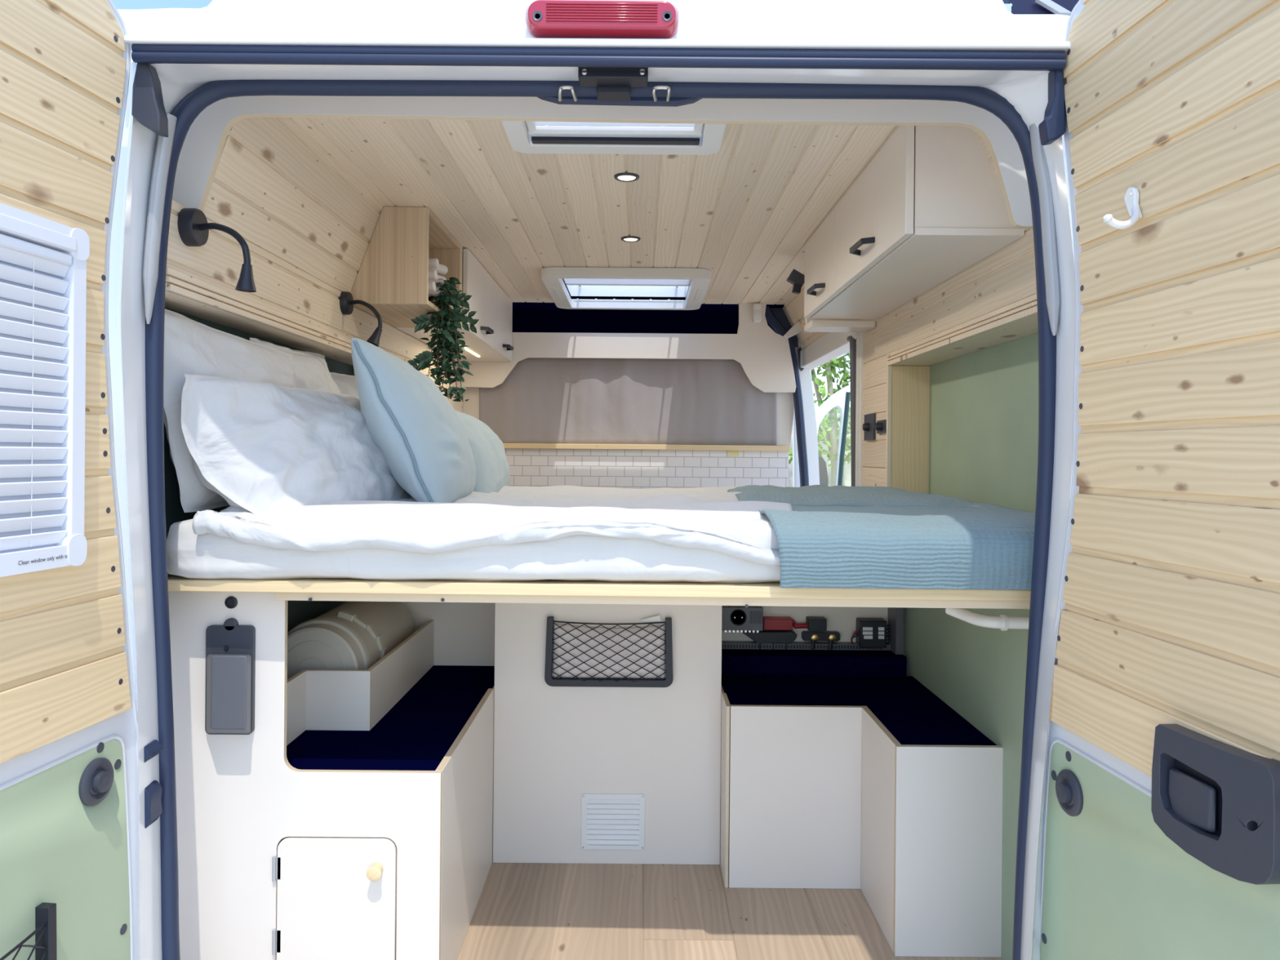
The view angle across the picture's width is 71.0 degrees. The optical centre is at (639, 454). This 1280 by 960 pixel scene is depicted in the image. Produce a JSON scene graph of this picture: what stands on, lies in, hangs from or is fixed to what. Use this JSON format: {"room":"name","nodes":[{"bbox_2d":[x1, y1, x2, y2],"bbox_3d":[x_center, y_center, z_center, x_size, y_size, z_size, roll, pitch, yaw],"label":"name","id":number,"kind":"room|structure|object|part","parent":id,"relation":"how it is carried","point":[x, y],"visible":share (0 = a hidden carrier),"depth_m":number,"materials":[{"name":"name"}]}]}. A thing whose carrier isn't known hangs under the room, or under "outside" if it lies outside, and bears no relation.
{"room":"vehicle interior","nodes":[
{"label":"vehicle interior","id":0,"kind":"room"},
{"bbox_2d":[164,117,463,842],"bbox_3d":[-0.889,0.177,3.123,0.214,1.861,2.995,1,0,0],"label":"wall","id":1,"kind":"structure","parent":0,"point":[307,226],"depth_m":2.14,"materials":[{"name":"brown wood"}]},
{"bbox_2d":[177,208,256,292],"bbox_3d":[-0.801,-0.391,1.719,0.172,0.167,0.075,0,0,14],"label":"reading lamp","id":2,"kind":"object","parent":1,"relation":"attached to","point":[193,228],"visible":1,"depth_m":1.70,"materials":[{"name":"black plastic"}]},
{"bbox_3d":[-0.863,-0.439,1.735,0.027,0.072,0.072,0,0,0],"label":"wall plate","id":3,"kind":"part","parent":2,"relation":"part of","materials":[{"name":"black plastic"}]},
{"bbox_3d":[-0.902,0.715,3.220,0.008,0.785,2.800,0,0,0],"label":"panel","id":4,"kind":"part","parent":1,"relation":"part of","materials":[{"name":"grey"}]},
{"bbox_2d":[338,291,382,346],"bbox_3d":[-0.820,-0.397,2.633,0.150,0.166,0.071,1,0,18],"label":"reading lamp","id":5,"kind":"object","parent":1,"relation":"attached to","point":[347,302],"visible":0.97,"depth_m":2.62,"materials":[{"name":"black plastic"}]},
{"bbox_3d":[-0.869,-0.446,2.650,0.027,0.068,0.068,0,0,0],"label":"wall plate","id":6,"kind":"part","parent":5,"relation":"part of","materials":[{"name":"black plastic"}]},
{"bbox_2d":[350,206,513,361],"bbox_3d":[-0.731,-0.596,3.533,0.286,0.299,1.665,1,0,0],"label":"upper cabinet","id":7,"kind":"object","parent":1,"relation":"attached to","point":[392,277],"visible":0.89,"depth_m":2.81,"materials":[{"name":"brown wood"}]},
{"bbox_3d":[-0.757,-0.600,2.708,0.234,0.292,0.016,0,0,0],"label":"panel","id":8,"kind":"part","parent":7,"relation":"part of","materials":[{"name":"brown wood"}]},
{"bbox_2d":[428,280,444,296],"bbox_3d":[-0.672,-0.523,2.845,0.088,0.033,0.127,1,0,0],"label":"rolled towel","id":9,"kind":"object","parent":7,"relation":"on","point":[433,288],"visible":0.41,"depth_m":2.81,"materials":[{"name":"white fabric"}]},
{"bbox_2d":[428,269,446,285],"bbox_3d":[-0.671,-0.563,2.865,0.088,0.033,0.127,1,0,0],"label":"rolled towel","id":10,"kind":"object","parent":9,"relation":"on","point":[433,274],"visible":0.45,"depth_m":2.83,"materials":[{"name":"white fabric"}]},
{"bbox_2d":[428,257,448,275],"bbox_3d":[-0.671,-0.603,2.885,0.088,0.033,0.127,1,0,0],"label":"rolled towel","id":11,"kind":"object","parent":10,"relation":"on","point":[433,264],"visible":0.52,"depth_m":2.86,"materials":[{"name":"white fabric"}]},
{"bbox_2d":[407,275,479,401],"bbox_3d":[-0.622,-0.377,2.928,0.227,0.437,0.242,1,0,0],"label":"plant","id":12,"kind":"object","parent":7,"relation":"hanging from","point":[447,320],"visible":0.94,"depth_m":2.86,"materials":[{"name":"green plant"}]},
{"bbox_3d":[-0.755,-0.459,3.783,0.237,0.014,1.164,0,0,0],"label":"panel","id":13,"kind":"part","parent":7,"relation":"part of","materials":[{"name":"white laminate"}]},
{"bbox_3d":[-0.649,-0.604,3.209,0.022,0.279,0.017,0,0,0],"label":"post","id":14,"kind":"part","parent":7,"relation":"part of","materials":[{"name":"brown wood"}]},
{"bbox_3d":[-0.631,-0.597,3.567,0.018,0.290,0.664,0,0,0],"label":"door","id":15,"kind":"part","parent":7,"relation":"part of","materials":[{"name":"white laminate"}]},
{"bbox_3d":[-0.606,-0.492,3.567,0.034,0.014,0.139,0,0,0],"label":"handle","id":16,"kind":"part","parent":7,"relation":"part of","materials":[{"name":"black plastic"}]},
{"bbox_3d":[-0.631,-0.597,4.133,0.018,0.290,0.464,0,0,0],"label":"door","id":17,"kind":"part","parent":7,"relation":"part of","materials":[{"name":"white laminate"}]},
{"bbox_3d":[-0.606,-0.492,4.133,0.034,0.014,0.139,0,0,0],"label":"handle","id":18,"kind":"part","parent":7,"relation":"part of","materials":[{"name":"black plastic"}]},
{"bbox_2d":[108,0,1075,959],"bbox_3d":[0.388,0.296,3.728,2.882,2.215,4.504,1,0,0],"label":"van","id":19,"kind":"object","parent":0,"point":[981,54],"visible":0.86,"depth_m":1.54,"materials":[{"name":"white paint"}]},
{"bbox_2d":[0,0,137,959],"bbox_3d":[-0.897,0.202,1.120,0.079,2.081,0.875,0,0,6],"label":"door","id":20,"kind":"structure","parent":19,"relation":"attached to","point":[68,730],"depth_m":1.33,"materials":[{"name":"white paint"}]},
{"bbox_2d":[0,902,57,959],"bbox_3d":[-0.874,0.784,1.115,0.039,0.260,0.400,0,0,6],"label":"pocket","id":21,"kind":"object","parent":20,"relation":"attached to","point":[45,946],"visible":1,"depth_m":1.29,"materials":[{"name":"black plastic"}]},
{"bbox_3d":[-0.882,0.784,1.115,0.022,0.260,0.400,0,0,6],"label":"pocket frame","id":22,"kind":"part","parent":21,"relation":"part of","materials":[{"name":"black plastic"}]},
{"bbox_3d":[-0.854,-0.077,1.261,0.001,0.414,0.001,0,0,0],"label":"blind cord","id":23,"kind":"part","parent":20,"relation":"part of","materials":[{"name":"white plastic"}]},
{"bbox_3d":[-0.895,0.837,1.120,0.004,0.750,0.777,0,0,6],"label":"green panel","id":24,"kind":"part","parent":20,"relation":"part of","materials":[{"name":"green paint"}]},
{"bbox_2d":[558,85,577,101],"bbox_3d":[-0.128,-0.635,1.578,0.034,0.020,0.026,1,0,0],"label":"loop","id":25,"kind":"object","parent":19,"relation":"attached to","point":[562,87],"visible":1,"depth_m":1.57,"materials":[{"name":"silver metal"}]},
{"bbox_3d":[-0.069,-0.679,1.500,1.576,0.016,0.050,0,0,0],"label":"drip rail","id":26,"kind":"part","parent":19,"relation":"part of","materials":[{"name":"white metal"}]},
{"bbox_2d":[525,0,678,39],"bbox_3d":[-0.062,-0.720,1.487,0.252,0.053,0.046,1,0,0],"label":"brake light","id":27,"kind":"object","parent":19,"relation":"attached to","point":[544,19],"visible":0.97,"depth_m":1.47,"materials":[{"name":"red plastic"}]},
{"bbox_2d":[577,66,648,101],"bbox_3d":[-0.046,-0.643,1.554,0.118,0.034,0.073,1,0,0],"label":"latch plate","id":28,"kind":"object","parent":19,"relation":"attached to","point":[612,83],"visible":0.96,"depth_m":1.53,"materials":[{"name":"black plastic"}]},
{"bbox_2d":[652,85,671,101],"bbox_3d":[0.037,-0.635,1.578,0.033,0.020,0.026,1,0,0],"label":"loop","id":29,"kind":"object","parent":19,"relation":"attached to","point":[656,87],"visible":1,"depth_m":1.57,"materials":[{"name":"silver metal"}]},
{"bbox_2d":[817,455,828,486],"bbox_3d":[1.204,0.146,5.940,0.074,0.279,0.080,0,0,0],"label":"mirror","id":30,"kind":"object","parent":19,"relation":"attached to","point":[824,480],"depth_m":5.90,"materials":[{"name":"grey"}]},
{"bbox_3d":[1.442,0.365,5.530,0.779,1.655,0.060,0,0,0],"label":"cab door","id":31,"kind":"part","parent":19,"relation":"part of","materials":[{"name":"white paint"}]},
{"bbox_2d":[1002,0,1079,15],"bbox_3d":[0.803,-0.856,2.100,0.288,0.101,0.920,1,0,0],"label":"solar panel","id":32,"kind":"object","parent":19,"relation":"on","point":[1065,7],"visible":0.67,"depth_m":1.66,"materials":[{"name":"blue"}]},
{"bbox_3d":[0.760,-0.823,1.650,0.065,0.025,0.010,0,0,0],"label":"frame rail","id":33,"kind":"part","parent":32,"relation":"part of","materials":[{"name":"grey metal"}]},
{"bbox_2d":[1040,0,1279,959],"bbox_3d":[0.742,0.224,1.146,0.080,2.066,0.928,0,0,-4],"label":"door","id":34,"kind":"structure","parent":19,"relation":"attached to","point":[1162,811],"depth_m":1.22,"materials":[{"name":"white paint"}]},
{"bbox_2d":[1102,186,1142,229],"bbox_3d":[0.692,-0.352,1.278,0.087,0.072,0.032,1,0,-42],"label":"coat hook","id":35,"kind":"object","parent":34,"relation":"attached to","point":[1131,196],"visible":1,"depth_m":1.28,"materials":[{"name":"white plastic"}]},
{"bbox_3d":[0.714,-0.363,1.299,0.008,0.050,0.034,0,0,-4],"label":"plate","id":36,"kind":"part","parent":35,"relation":"part of","materials":[{"name":"white plastic"}]},
{"bbox_3d":[0.728,0.855,1.149,0.004,0.742,0.837,0,0,-4],"label":"green panel","id":37,"kind":"part","parent":34,"relation":"part of","materials":[{"name":"green paint"}]},
{"bbox_3d":[0.712,0.448,1.157,0.010,0.066,0.084,0,0,-4],"label":"pull lever","id":38,"kind":"part","parent":34,"relation":"part of","materials":[{"name":"grey plastic"}]},
{"bbox_3d":[0.717,0.431,1.113,0.030,0.158,0.214,0,0,-4],"label":"latch handle","id":39,"kind":"part","parent":34,"relation":"part of","materials":[{"name":"grey plastic"}]},
{"bbox_2d":[291,117,898,304],"bbox_3d":[-0.034,-0.749,3.120,1.520,0.018,3.000,1,0,0],"label":"ceiling","id":40,"kind":"structure","parent":0,"point":[746,212],"depth_m":2.56,"materials":[{"name":"brown wood"}]},
{"bbox_2d":[501,120,726,155],"bbox_3d":[-0.055,-0.760,1.940,0.477,0.120,0.310,1,0,0],"label":"roof hatch","id":41,"kind":"object","parent":40,"relation":"attached to","point":[523,136],"visible":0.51,"depth_m":2.02,"materials":[{"name":"white plastic"}]},
{"bbox_2d":[534,121,694,126],"bbox_3d":[-0.056,-0.730,1.895,0.376,0.003,0.190,0,0,0],"label":"blind","id":42,"kind":"object","parent":41,"relation":"hanging from","point":[548,123],"depth_m":1.98,"materials":[{"name":"white fabric"}]},
{"bbox_2d":[541,266,711,310],"bbox_3d":[-0.055,-0.759,3.947,0.684,0.122,0.795,1,0,0],"label":"roof hatch","id":43,"kind":"object","parent":40,"relation":"attached to","point":[552,277],"visible":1,"depth_m":3.86,"materials":[{"name":"white plastic"}]},
{"bbox_2d":[563,278,690,284],"bbox_3d":[-0.056,-0.754,3.785,0.547,0.003,0.370,0,0,0],"label":"blind","id":44,"kind":"object","parent":43,"relation":"hanging from","point":[567,281],"depth_m":3.91,"materials":[{"name":"white fabric"}]},
{"bbox_2d":[613,172,639,182],"bbox_3d":[-0.035,-0.737,2.391,0.068,0.006,0.068,1,0,0],"label":"recessed light","id":45,"kind":"object","parent":40,"relation":"in","point":[624,176],"visible":1,"depth_m":2.38,"materials":[{"name":"grey plastic"}]},
{"bbox_2d":[621,235,640,242],"bbox_3d":[-0.032,-0.737,3.076,0.068,0.006,0.068,1,0,0],"label":"recessed light","id":46,"kind":"object","parent":40,"relation":"in","point":[627,238],"visible":1,"depth_m":3.06,"materials":[{"name":"grey plastic"}]},
{"bbox_2d":[786,269,804,293],"bbox_3d":[0.580,-0.637,3.317,0.072,0.089,0.045,1,0,0],"label":"bracket","id":47,"kind":"object","parent":40,"relation":"attached to","point":[795,277],"visible":0.89,"depth_m":3.30,"materials":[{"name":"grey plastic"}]},
{"bbox_2d":[172,95,1032,228],"bbox_3d":[-0.069,-0.611,1.774,1.836,0.312,0.018,1,0,0],"label":"door frame trim","id":48,"kind":"structure","parent":0,"point":[201,153],"depth_m":1.76,"materials":[{"name":"white laminate"}]},
{"bbox_2d":[459,301,819,488],"bbox_3d":[-0.015,0.161,4.485,1.874,1.908,0.370,1,0,0],"label":"wall","id":49,"kind":"structure","parent":0,"point":[767,351],"depth_m":4.38,"materials":[{"name":"white laminate"}]},
{"bbox_2d":[479,357,776,445],"bbox_3d":[-0.060,-0.266,4.425,1.471,0.458,0.033,1,0,0],"label":"curtain","id":50,"kind":"object","parent":49,"relation":"hanging from","point":[559,401],"visible":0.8,"depth_m":4.42,"materials":[{"name":"grey fabric"}]},
{"bbox_3d":[-0.078,-0.544,4.377,1.683,0.474,0.014,0,0,0],"label":"panel","id":51,"kind":"part","parent":49,"relation":"part of","materials":[{"name":"white laminate"}]},
{"bbox_2d":[728,450,738,456],"bbox_3d":[0.456,-0.004,4.379,0.054,0.026,0.006,1,0,0],"label":"sticky note","id":52,"kind":"object","parent":49,"relation":"attached to","point":[731,453],"visible":1,"depth_m":4.38,"materials":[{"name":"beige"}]},
{"bbox_2d":[752,303,761,322],"bbox_3d":[0.569,-0.684,4.343,0.041,0.090,0.051,1,0,0],"label":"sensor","id":53,"kind":"object","parent":49,"relation":"attached to","point":[757,308],"visible":1,"depth_m":4.33,"materials":[{"name":"white plastic"}]},
{"bbox_3d":[0.754,-0.610,4.320,0.123,0.110,0.040,0,0,0],"label":"corner rail","id":54,"kind":"part","parent":49,"relation":"part of","materials":[{"name":"white wood"}]},
{"bbox_2d":[457,691,1002,959],"bbox_3d":[-0.005,1.121,3.125,1.950,0.012,3.050,1,0,0],"label":"floor","id":55,"kind":"structure","parent":0,"point":[523,911],"depth_m":2.15,"materials":[{"name":"brown wood"}]},
{"bbox_2d":[168,591,494,959],"bbox_3d":[-0.586,0.687,2.273,0.669,0.846,1.032,1,0,5],"label":"storage cabinet","id":56,"kind":"object","parent":55,"relation":"on","point":[370,864],"visible":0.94,"depth_m":1.79,"materials":[{"name":"white laminate"}]},
{"bbox_2d":[204,617,255,734],"bbox_3d":[-0.794,0.430,1.764,0.096,0.225,0.052,1,0,0],"label":"box","id":57,"kind":"object","parent":56,"relation":"attached to","point":[230,646],"visible":1,"depth_m":1.74,"materials":[{"name":"grey plastic"}]},
{"bbox_3d":[-0.523,0.825,1.774,0.029,0.029,0.028,0,0,0],"label":"knob","id":58,"kind":"part","parent":56,"relation":"part of","materials":[{"name":"beige wood"}]},
{"bbox_2d":[286,665,494,770],"bbox_3d":[-0.646,0.649,2.272,0.464,0.010,0.931,1,0,0],"label":"carpet","id":59,"kind":"object","parent":56,"relation":"on","point":[419,731],"visible":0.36,"depth_m":2.07,"materials":[{"name":"blue carpet"}]},
{"bbox_2d":[287,600,413,679],"bbox_3d":[-0.778,0.517,2.419,0.240,0.243,0.562,1,0,0],"label":"water heater","id":60,"kind":"object","parent":59,"relation":"on","point":[353,635],"visible":0.48,"depth_m":2.19,"materials":[{"name":"beige plastic"}]},
{"bbox_3d":[-0.539,0.480,2.748,0.670,0.431,0.015,0,0,0],"label":"panel","id":61,"kind":"part","parent":56,"relation":"part of","materials":[{"name":"white laminate"}]},
{"bbox_3d":[-0.407,0.874,2.122,0.015,0.475,0.634,0,0,0],"label":"panel","id":62,"kind":"part","parent":56,"relation":"part of","materials":[{"name":"white laminate"}]},
{"bbox_2d":[167,576,1031,608],"bbox_3d":[-0.055,0.270,2.357,1.745,0.042,1.325,1,0,0],"label":"frame","id":63,"kind":"object","parent":56,"relation":"on","point":[543,591],"visible":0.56,"depth_m":1.72,"materials":[{"name":"brown wood"}]},
{"bbox_2d":[166,516,780,583],"bbox_3d":[-0.046,0.190,2.368,1.749,0.131,1.336,1,0,0],"label":"mattress","id":64,"kind":"object","parent":63,"relation":"on","point":[190,555],"visible":0.24,"depth_m":1.71,"materials":[{"name":"white fabric"}]},
{"bbox_2d":[163,308,296,512],"bbox_3d":[-0.896,-0.085,1.981,0.169,0.406,0.629,0,0,6],"label":"pillow","id":65,"kind":"object","parent":64,"relation":"on","point":[191,347],"visible":0.38,"depth_m":1.81,"materials":[{"name":"white fabric"}]},
{"bbox_2d":[181,373,411,514],"bbox_3d":[-0.741,0.000,2.018,0.269,0.312,0.667,0,0,19],"label":"pillow","id":66,"kind":"object","parent":64,"relation":"on","point":[261,446],"visible":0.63,"depth_m":1.85,"materials":[{"name":"white fabric"}]},
{"bbox_2d":[191,484,792,565],"bbox_3d":[-0.262,0.147,2.345,1.156,0.120,1.349,1,0,0],"label":"duvet","id":67,"kind":"object","parent":64,"relation":"on","point":[562,511],"visible":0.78,"depth_m":1.77,"materials":[{"name":"white fabric"}]},
{"bbox_2d":[249,337,340,394],"bbox_3d":[-0.901,-0.089,2.380,0.156,0.400,0.523,1,0,13],"label":"pillow","id":68,"kind":"object","parent":67,"relation":"on","point":[311,369],"visible":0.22,"depth_m":2.38,"materials":[{"name":"white fabric"}]},
{"bbox_2d":[329,372,359,399],"bbox_3d":[-0.843,-0.068,2.805,0.159,0.377,0.355,1,0,20],"label":"pillow","id":69,"kind":"object","parent":67,"relation":"on","point":[347,384],"visible":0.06,"depth_m":2.73,"materials":[{"name":"white fabric"}]},
{"bbox_2d":[351,337,475,502],"bbox_3d":[-0.546,-0.063,2.235,0.253,0.392,0.500,1,0,0],"label":"cushion","id":70,"kind":"object","parent":67,"relation":"on","point":[422,440],"visible":0.96,"depth_m":2.04,"materials":[{"name":"blue fabric"}]},
{"bbox_2d":[454,409,510,493],"bbox_3d":[-0.492,0.005,2.679,0.200,0.291,0.418,1,0,0],"label":"cushion","id":71,"kind":"object","parent":67,"relation":"on","point":[492,467],"visible":0.38,"depth_m":2.55,"materials":[{"name":"fabric"}]},
{"bbox_2d":[727,484,1035,590],"bbox_3d":[0.512,0.170,2.345,0.598,0.162,1.371,1,0,0],"label":"blanket","id":72,"kind":"object","parent":64,"relation":"on","point":[839,536],"visible":0.91,"depth_m":1.67,"materials":[{"name":"teal fabric"}]},
{"bbox_3d":[-0.030,0.259,2.394,1.695,0.016,1.252,0,0,0],"label":"board","id":73,"kind":"part","parent":63,"relation":"part of","materials":[{"name":"brown wood"}]},
{"bbox_2d":[493,603,722,864],"bbox_3d":[-0.088,0.691,2.449,0.618,0.846,0.018,1,0,0],"label":"partition panel","id":74,"kind":"object","parent":55,"relation":"on","point":[553,746],"visible":0.56,"depth_m":2.44,"materials":[{"name":"white laminate"}]},
{"bbox_2d":[544,616,672,687],"bbox_3d":[-0.084,0.535,2.420,0.347,0.186,0.039,1,0,0],"label":"pocket","id":75,"kind":"object","parent":74,"relation":"attached to","point":[549,679],"visible":1,"depth_m":2.42,"materials":[{"name":"black fabric"}]},
{"bbox_2d":[553,623,665,678],"bbox_3d":[-0.084,0.534,2.426,0.303,0.147,0.019,1,0,0],"label":"net","id":76,"kind":"object","parent":75,"relation":"in","point":[575,642],"visible":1,"depth_m":2.42,"materials":[{"name":"black fabric"}]},
{"bbox_2d":[640,615,661,625],"bbox_3d":[0.030,0.450,2.428,0.054,0.028,0.004,1,0,0],"label":"paper tag","id":77,"kind":"object","parent":75,"relation":"attached to","point":[655,619],"visible":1,"depth_m":2.43,"materials":[{"name":"white paper"}]},
{"bbox_2d":[581,793,644,849],"bbox_3d":[-0.073,0.999,2.437,0.173,0.151,0.007,1,0,0],"label":"vent grille","id":78,"kind":"object","parent":74,"relation":"attached to","point":[591,803],"visible":1,"depth_m":2.44,"materials":[{"name":"white plastic"}]},
{"bbox_2d":[720,685,1003,957],"bbox_3d":[0.532,0.886,2.330,0.624,0.468,0.661,1,0,0],"label":"box","id":79,"kind":"object","parent":55,"relation":"on","point":[818,797],"visible":0.73,"depth_m":2.21,"materials":[{"name":"white laminate"}]},
{"bbox_2d":[721,648,906,675],"bbox_3d":[0.443,0.652,2.731,0.697,0.104,0.138,1,0,0],"label":"carpeted step","id":80,"kind":"structure","parent":79,"relation":"attached to","point":[734,661],"depth_m":2.66,"materials":[{"name":"carpet"}]},
{"bbox_2d":[721,605,903,654],"bbox_3d":[0.445,0.436,2.894,0.742,0.327,0.299,1,0,8],"label":"board","id":81,"kind":"object","parent":80,"relation":"on","point":[842,620],"visible":0.1,"depth_m":2.79,"materials":[{"name":"white laminate"}]},
{"bbox_2d":[721,605,763,632],"bbox_3d":[0.301,0.498,2.743,0.140,0.075,0.092,1,0,0],"label":"inverter","id":82,"kind":"object","parent":81,"relation":"attached to","point":[734,618],"visible":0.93,"depth_m":2.70,"materials":[{"name":"grey plastic"}]},
{"bbox_2d":[729,608,746,626],"bbox_3d":[0.296,0.491,2.700,0.050,0.050,0.006,0,0,0],"label":"socket","id":83,"kind":"object","parent":82,"relation":"attached to","point":[738,617],"depth_m":2.70,"materials":[{"name":"black plastic"}]},
{"bbox_2d":[742,629,796,649],"bbox_3d":[0.396,0.573,2.764,0.168,0.062,0.048,1,0,0],"label":"bar","id":84,"kind":"object","parent":81,"relation":"attached to","point":[786,637],"visible":0.9,"depth_m":2.74,"materials":[{"name":"black plastic"}]},
{"bbox_2d":[763,616,807,630],"bbox_3d":[0.452,0.522,2.767,0.146,0.034,0.044,1,0,0],"label":"bar","id":85,"kind":"object","parent":81,"relation":"attached to","point":[770,623],"visible":0.86,"depth_m":2.75,"materials":[{"name":"red plastic"}]},
{"bbox_2d":[721,640,890,650],"bbox_3d":[0.489,0.591,2.772,0.589,0.018,0.036,1,0,0],"label":"duct","id":86,"kind":"object","parent":81,"relation":"attached to","point":[725,644],"visible":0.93,"depth_m":2.75,"materials":[{"name":"grey plastic"}]},
{"bbox_2d":[805,616,826,631],"bbox_3d":[0.544,0.522,2.767,0.056,0.036,0.044,1,0,0],"label":"switch","id":87,"kind":"object","parent":81,"relation":"attached to","point":[814,623],"visible":0.94,"depth_m":2.75,"materials":[{"name":"black plastic"}]},
{"bbox_2d":[801,631,839,650],"bbox_3d":[0.559,0.578,2.769,0.116,0.058,0.040,1,0,0],"label":"holder","id":88,"kind":"object","parent":81,"relation":"attached to","point":[830,637],"visible":0.99,"depth_m":2.77,"materials":[{"name":"black plastic"}]},
{"bbox_2d":[850,617,890,648],"bbox_3d":[0.718,0.559,2.761,0.142,0.103,0.056,1,0,0],"label":"box","id":89,"kind":"object","parent":81,"relation":"attached to","point":[870,633],"visible":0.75,"depth_m":2.73,"materials":[{"name":"black plastic"}]},
{"bbox_2d":[721,674,996,745],"bbox_3d":[0.521,0.660,2.338,0.573,0.008,0.644,1,0,0],"label":"carpet","id":90,"kind":"object","parent":79,"relation":"on","point":[907,708],"visible":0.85,"depth_m":2.40,"materials":[{"name":"blue carpet"}]},
{"bbox_3d":[0.578,0.886,2.170,0.015,0.468,0.310,0,0,0],"label":"panel","id":91,"kind":"part","parent":79,"relation":"part of","materials":[{"name":"white laminate"}]},
{"bbox_3d":[0.707,0.887,2.007,0.274,0.468,0.015,0,0,0],"label":"panel","id":92,"kind":"part","parent":79,"relation":"part of","materials":[{"name":"white laminate"}]},
{"bbox_2d":[782,130,1038,959],"bbox_3d":[0.779,0.190,3.130,0.360,1.864,2.983,0,0,-2],"label":"wall","id":93,"kind":"structure","parent":0,"point":[952,371],"depth_m":2.44,"materials":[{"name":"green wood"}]},
{"bbox_3d":[0.857,0.300,3.974,0.120,1.645,1.252,0,0,0],"label":"sliding door frame","id":94,"kind":"part","parent":93,"relation":"part of","materials":[{"name":"white laminate"}]},
{"bbox_2d":[804,320,875,332],"bbox_3d":[0.717,-0.460,3.230,0.226,0.023,0.140,0,0,0],"label":"shelf","id":95,"kind":"object","parent":93,"relation":"attached to","point":[813,326],"depth_m":3.16,"materials":[{"name":"white laminate"}]},
{"bbox_2d":[862,413,875,439],"bbox_3d":[0.816,-0.098,3.225,0.028,0.093,0.132,1,0,0],"label":"wall switch","id":96,"kind":"object","parent":93,"relation":"attached to","point":[868,427],"visible":0.99,"depth_m":3.21,"materials":[{"name":"grey plastic"}]},
{"bbox_3d":[0.812,-0.098,3.225,0.021,0.032,0.032,0,0,0],"label":"knob","id":97,"kind":"part","parent":96,"relation":"part of","materials":[{"name":"black plastic"}]},
{"bbox_2d":[875,419,886,433],"bbox_3d":[0.816,-0.094,3.053,0.028,0.045,0.125,1,0,0],"label":"wall socket","id":98,"kind":"object","parent":93,"relation":"attached to","point":[881,425],"visible":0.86,"depth_m":3.04,"materials":[{"name":"grey plastic"}]},
{"bbox_3d":[0.812,-0.094,3.053,0.021,0.032,0.032,0,0,0],"label":"knob","id":99,"kind":"part","parent":98,"relation":"part of","materials":[{"name":"black plastic"}]},
{"bbox_2d":[804,125,1024,319],"bbox_3d":[0.687,-0.604,2.540,0.292,0.259,1.200,1,0,0],"label":"upper cabinet","id":100,"kind":"object","parent":93,"relation":"attached to","point":[930,206],"visible":0.87,"depth_m":2.09,"materials":[{"name":"white laminate"}]},
{"bbox_3d":[0.558,-0.525,2.858,0.034,0.014,0.152,0,0,0],"label":"handle","id":101,"kind":"part","parent":100,"relation":"part of","materials":[{"name":"black plastic"}]},
{"bbox_3d":[0.584,-0.604,2.890,0.018,0.254,0.499,0,0,0],"label":"door","id":102,"kind":"part","parent":100,"relation":"part of","materials":[{"name":"white laminate"}]},
{"bbox_3d":[0.558,-0.525,2.268,0.034,0.014,0.152,0,0,0],"label":"handle","id":103,"kind":"part","parent":100,"relation":"part of","materials":[{"name":"black plastic"}]},
{"bbox_3d":[0.584,-0.604,2.289,0.018,0.254,0.699,0,0,0],"label":"door","id":104,"kind":"part","parent":100,"relation":"part of","materials":[{"name":"white laminate"}]},
{"bbox_3d":[0.714,-0.482,2.540,0.237,0.016,1.200,0,0,0],"label":"panel","id":105,"kind":"part","parent":100,"relation":"part of","materials":[{"name":"white laminate"}]},
{"bbox_3d":[0.714,-0.611,1.952,0.235,0.243,0.016,0,0,0],"label":"panel","id":106,"kind":"part","parent":100,"relation":"part of","materials":[{"name":"white laminate"}]},
{"bbox_3d":[0.823,-0.034,2.350,0.014,0.602,1.304,0,0,0],"label":"recess moulding","id":107,"kind":"part","parent":93,"relation":"part of","materials":[{"name":"brown wood"}]},
{"bbox_3d":[0.819,0.702,2.510,0.020,0.840,1.700,0,0,0],"label":"green panel","id":108,"kind":"part","parent":93,"relation":"part of","materials":[{"name":"green paint"}]},
{"bbox_2d":[945,608,1029,631],"bbox_3d":[0.731,0.343,1.871,0.202,0.038,0.061,1,0,42],"label":"hose","id":109,"kind":"object","parent":93,"relation":"attached to","point":[1002,622],"visible":0.86,"depth_m":1.84,"materials":[{"name":"white plastic"}]},
{"label":"outside","id":110,"kind":"structure","parent":0,"visible":0},
{"bbox_3d":[-0.015,1.715,10.000,80.000,0.100,80.000,0,0,0],"label":"ground","id":111,"kind":"structure","parent":110,"visible":0},
{"bbox_2d":[788,352,850,486],"bbox_3d":[2.217,-0.034,9.609,1.343,3.455,0.885,1,0,0],"label":"shrub","id":112,"kind":"object","parent":111,"relation":"on","point":[831,428],"visible":0.23,"depth_m":9.50,"materials":[{"name":"green plant"}]},
{"bbox_2d":[788,408,851,487],"bbox_3d":[2.995,0.584,10.650,8.000,2.215,0.300,1,0,0],"label":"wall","id":113,"kind":"structure","parent":111,"relation":"on","point":[846,467],"depth_m":10.50,"materials":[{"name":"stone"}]}
]}

